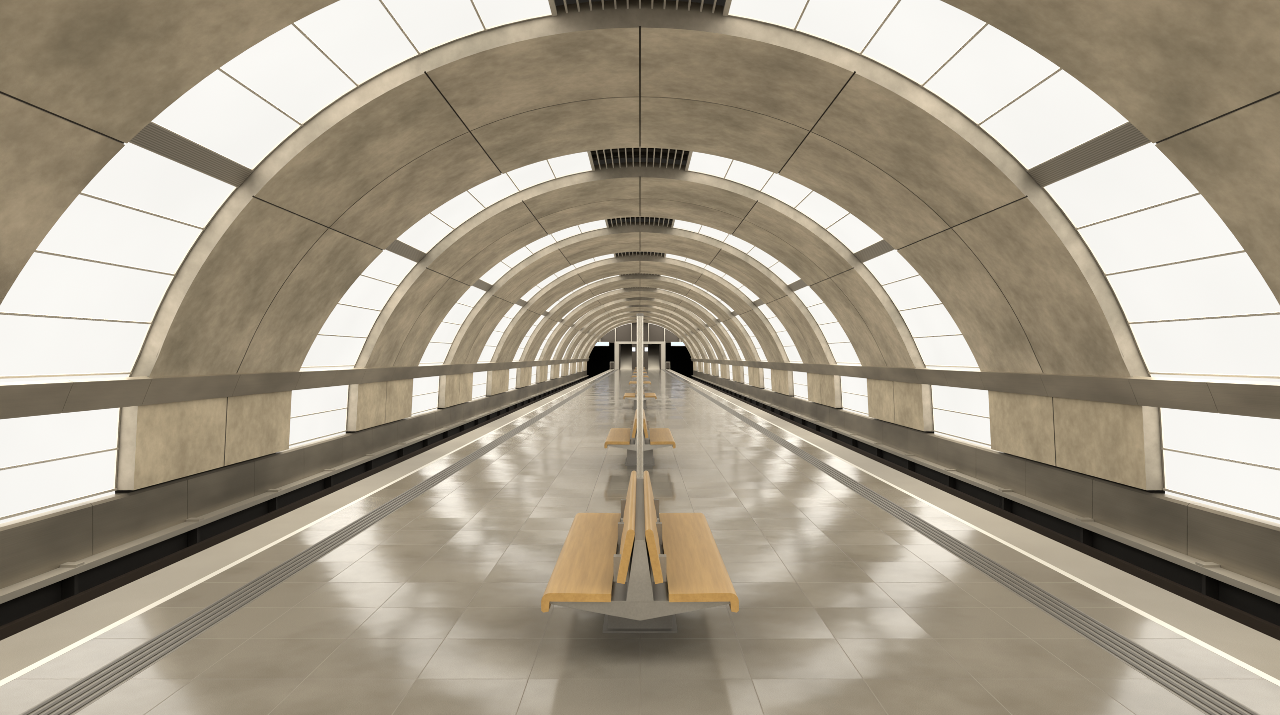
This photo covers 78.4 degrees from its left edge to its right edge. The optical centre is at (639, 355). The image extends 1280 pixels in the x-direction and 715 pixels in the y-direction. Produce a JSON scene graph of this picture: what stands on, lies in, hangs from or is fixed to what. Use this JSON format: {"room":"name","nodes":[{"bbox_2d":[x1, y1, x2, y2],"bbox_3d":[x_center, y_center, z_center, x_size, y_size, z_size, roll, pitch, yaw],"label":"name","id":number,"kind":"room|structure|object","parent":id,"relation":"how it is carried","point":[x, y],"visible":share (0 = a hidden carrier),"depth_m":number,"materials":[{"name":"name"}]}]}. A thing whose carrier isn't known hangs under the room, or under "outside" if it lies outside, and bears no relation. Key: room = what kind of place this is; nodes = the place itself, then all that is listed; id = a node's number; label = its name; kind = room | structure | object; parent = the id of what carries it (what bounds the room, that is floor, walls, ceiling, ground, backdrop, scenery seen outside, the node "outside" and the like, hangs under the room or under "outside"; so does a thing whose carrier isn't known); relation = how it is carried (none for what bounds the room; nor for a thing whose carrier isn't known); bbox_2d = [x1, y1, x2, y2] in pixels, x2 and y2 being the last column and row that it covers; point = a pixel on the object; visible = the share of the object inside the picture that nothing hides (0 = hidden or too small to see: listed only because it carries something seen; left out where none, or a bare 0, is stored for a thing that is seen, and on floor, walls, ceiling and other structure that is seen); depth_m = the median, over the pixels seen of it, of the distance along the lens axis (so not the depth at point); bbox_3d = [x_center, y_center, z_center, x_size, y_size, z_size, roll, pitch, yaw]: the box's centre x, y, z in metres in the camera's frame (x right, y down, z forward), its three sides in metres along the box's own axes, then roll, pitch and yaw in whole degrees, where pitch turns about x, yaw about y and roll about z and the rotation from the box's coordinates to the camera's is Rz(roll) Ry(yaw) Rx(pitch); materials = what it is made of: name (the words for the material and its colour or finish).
{"room":"subway station platform","nodes":[
{"label":"subway station platform","id":0,"kind":"room"},
{"bbox_2d":[0,0,1279,489],"bbox_3d":[0.000,-1.310,42.790,14.350,6.236,115.380,0,0,0],"label":"ceiling","id":1,"kind":"structure","parent":0,"point":[80,79],"depth_m":11.46,"materials":[{"name":"beige concrete"}]},
{"bbox_2d":[548,0,731,323],"bbox_3d":[0.000,-4.393,43.500,2.273,0.351,117.000,0,0,0],"label":"vent grilles","id":2,"kind":"object","parent":1,"relation":"attached to","point":[611,153],"depth_m":17.29,"materials":[{"name":"black metal"}]},
{"bbox_2d":[0,0,1279,523],"bbox_3d":[0.000,-1.192,43.500,14.150,6.120,117.000,0,0,0],"label":"panels","id":3,"kind":"object","parent":1,"relation":"attached to","point":[218,113],"depth_m":9.36,"materials":[{"name":"white glass"}]},
{"bbox_2d":[0,0,1279,519],"bbox_3d":[0.000,-1.228,43.500,14.170,6.072,117.000,0,0,0],"label":"trim","id":4,"kind":"structure","parent":1,"relation":"attached to","point":[155,137],"depth_m":9.76,"materials":[{"name":"grey metal"}]},
{"bbox_2d":[0,369,1279,714],"bbox_3d":[0.000,2.367,43.500,7.800,1.276,117.000,0,0,0],"label":"platform","id":5,"kind":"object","parent":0,"point":[417,585],"visible":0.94,"depth_m":5.27,"materials":[{"name":"grey tile"}]},
{"bbox_2d":[609,361,614,369],"bbox_3d":[-3.600,1.235,101.125,0.560,1.000,0.050,0,0,0],"label":"gate","id":6,"kind":"object","parent":5,"relation":"on","point":[611,363],"visible":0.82,"depth_m":101.11,"materials":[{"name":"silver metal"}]},
{"bbox_2d":[541,470,738,632],"bbox_3d":[0.000,1.337,5.340,1.070,0.797,2.180,0,0,0],"label":"bench","id":7,"kind":"object","parent":5,"relation":"on","point":[639,570],"visible":1,"depth_m":4.63,"materials":[{"name":"wood"}]},
{"bbox_2d":[604,408,675,465],"bbox_3d":[0.000,1.337,12.890,1.070,0.797,2.180,0,0,0],"label":"bench","id":8,"kind":"object","parent":5,"relation":"on","point":[622,438],"visible":0.79,"depth_m":12.39,"materials":[{"name":"wood"}]},
{"bbox_2d":[636,313,643,478],"bbox_3d":[0.000,0.635,8.600,0.180,2.200,0.180,0,0,0],"label":"steel post","id":9,"kind":"object","parent":5,"relation":"on","point":[639,316],"visible":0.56,"depth_m":8.57,"materials":[{"name":"white metal"}]},
{"bbox_2d":[623,388,656,408],"bbox_3d":[0.000,1.337,26.290,1.070,0.797,2.180,0,0,0],"label":"bench","id":10,"kind":"object","parent":5,"relation":"on","point":[631,395],"visible":0.54,"depth_m":25.82,"materials":[{"name":"wood"}]},
{"bbox_2d":[629,380,650,391],"bbox_3d":[0.000,1.337,39.090,1.070,0.797,2.180,0,0,0],"label":"bench","id":11,"kind":"object","parent":5,"relation":"on","point":[632,382],"visible":0.38,"depth_m":38.02,"materials":[{"name":"wood"}]},
{"bbox_2d":[631,375,648,378],"bbox_3d":[0.000,1.337,50.590,1.070,0.797,2.180,0,0,0],"label":"bench","id":12,"kind":"object","parent":5,"relation":"on","point":[634,376],"visible":0.31,"depth_m":49.53,"materials":[{"name":"wood"}]},
{"bbox_2d":[633,371,646,373],"bbox_3d":[0.000,1.337,62.590,1.070,0.797,2.180,0,0,0],"label":"bench","id":13,"kind":"object","parent":5,"relation":"on","point":[633,372],"visible":0.29,"depth_m":61.52,"materials":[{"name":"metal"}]},
{"bbox_2d":[665,361,670,369],"bbox_3d":[3.600,1.235,101.125,0.560,1.000,0.050,0,0,0],"label":"gate","id":14,"kind":"object","parent":5,"relation":"on","point":[668,363],"visible":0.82,"depth_m":101.11,"materials":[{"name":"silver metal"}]},
{"bbox_2d":[0,376,1279,640],"bbox_3d":[0.000,2.985,49.500,13.820,0.300,129.000,0,0,0],"label":"platform edge","id":15,"kind":"structure","parent":0,"point":[13,627],"depth_m":11.58,"materials":[{"name":"black concrete"}]},
{"bbox_2d":[586,321,693,377],"bbox_3d":[0.000,-0.815,48.500,16.000,7.900,127.400,0,0,0],"label":"wall","id":16,"kind":"structure","parent":0,"point":[621,339],"depth_m":102.95,"materials":[{"name":"black"}]},
{"bbox_2d":[594,341,609,345],"bbox_3d":[-5.050,-1.565,101.785,2.100,0.540,0.190,0,0,0],"label":"station sign","id":17,"kind":"object","parent":16,"relation":"attached to","point":[599,343],"visible":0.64,"depth_m":101.70,"materials":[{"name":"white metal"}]},
{"bbox_2d":[632,347,635,350],"bbox_3d":[-0.820,-0.865,101.965,0.400,0.500,0.050,0,0,0],"label":"information sign","id":18,"kind":"object","parent":16,"relation":"attached to","point":[633,348],"visible":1,"depth_m":101.95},
{"bbox_2d":[644,347,647,350],"bbox_3d":[0.820,-0.865,101.965,0.400,0.500,0.050,0,0,0],"label":"information sign","id":19,"kind":"object","parent":16,"relation":"attached to","point":[646,348],"visible":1,"depth_m":101.95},
{"bbox_2d":[670,341,685,345],"bbox_3d":[5.050,-1.565,101.785,2.100,0.540,0.190,0,0,0],"label":"station sign","id":20,"kind":"object","parent":16,"relation":"attached to","point":[673,343],"visible":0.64,"depth_m":101.70,"materials":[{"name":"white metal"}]},
{"bbox_2d":[0,357,1279,419],"bbox_3d":[0.000,0.469,43.500,13.579,0.391,116.992,0,0,0],"label":"trim","id":21,"kind":"structure","parent":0,"point":[19,399],"depth_m":11.44,"materials":[{"name":"grey metal"}]},
{"bbox_2d":[0,375,1279,603],"bbox_3d":[0.000,2.743,43.500,13.796,0.523,117.000,0,0,0],"label":"rail","id":22,"kind":"object","parent":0,"point":[1211,572],"depth_m":11.97,"materials":[{"name":"grey metal"}]},
{"bbox_2d":[0,370,1279,626],"bbox_3d":[0.000,2.495,43.500,15.300,1.280,117.000,0,0,0],"label":"wall","id":23,"kind":"structure","parent":0,"point":[31,546],"depth_m":11.80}
]}

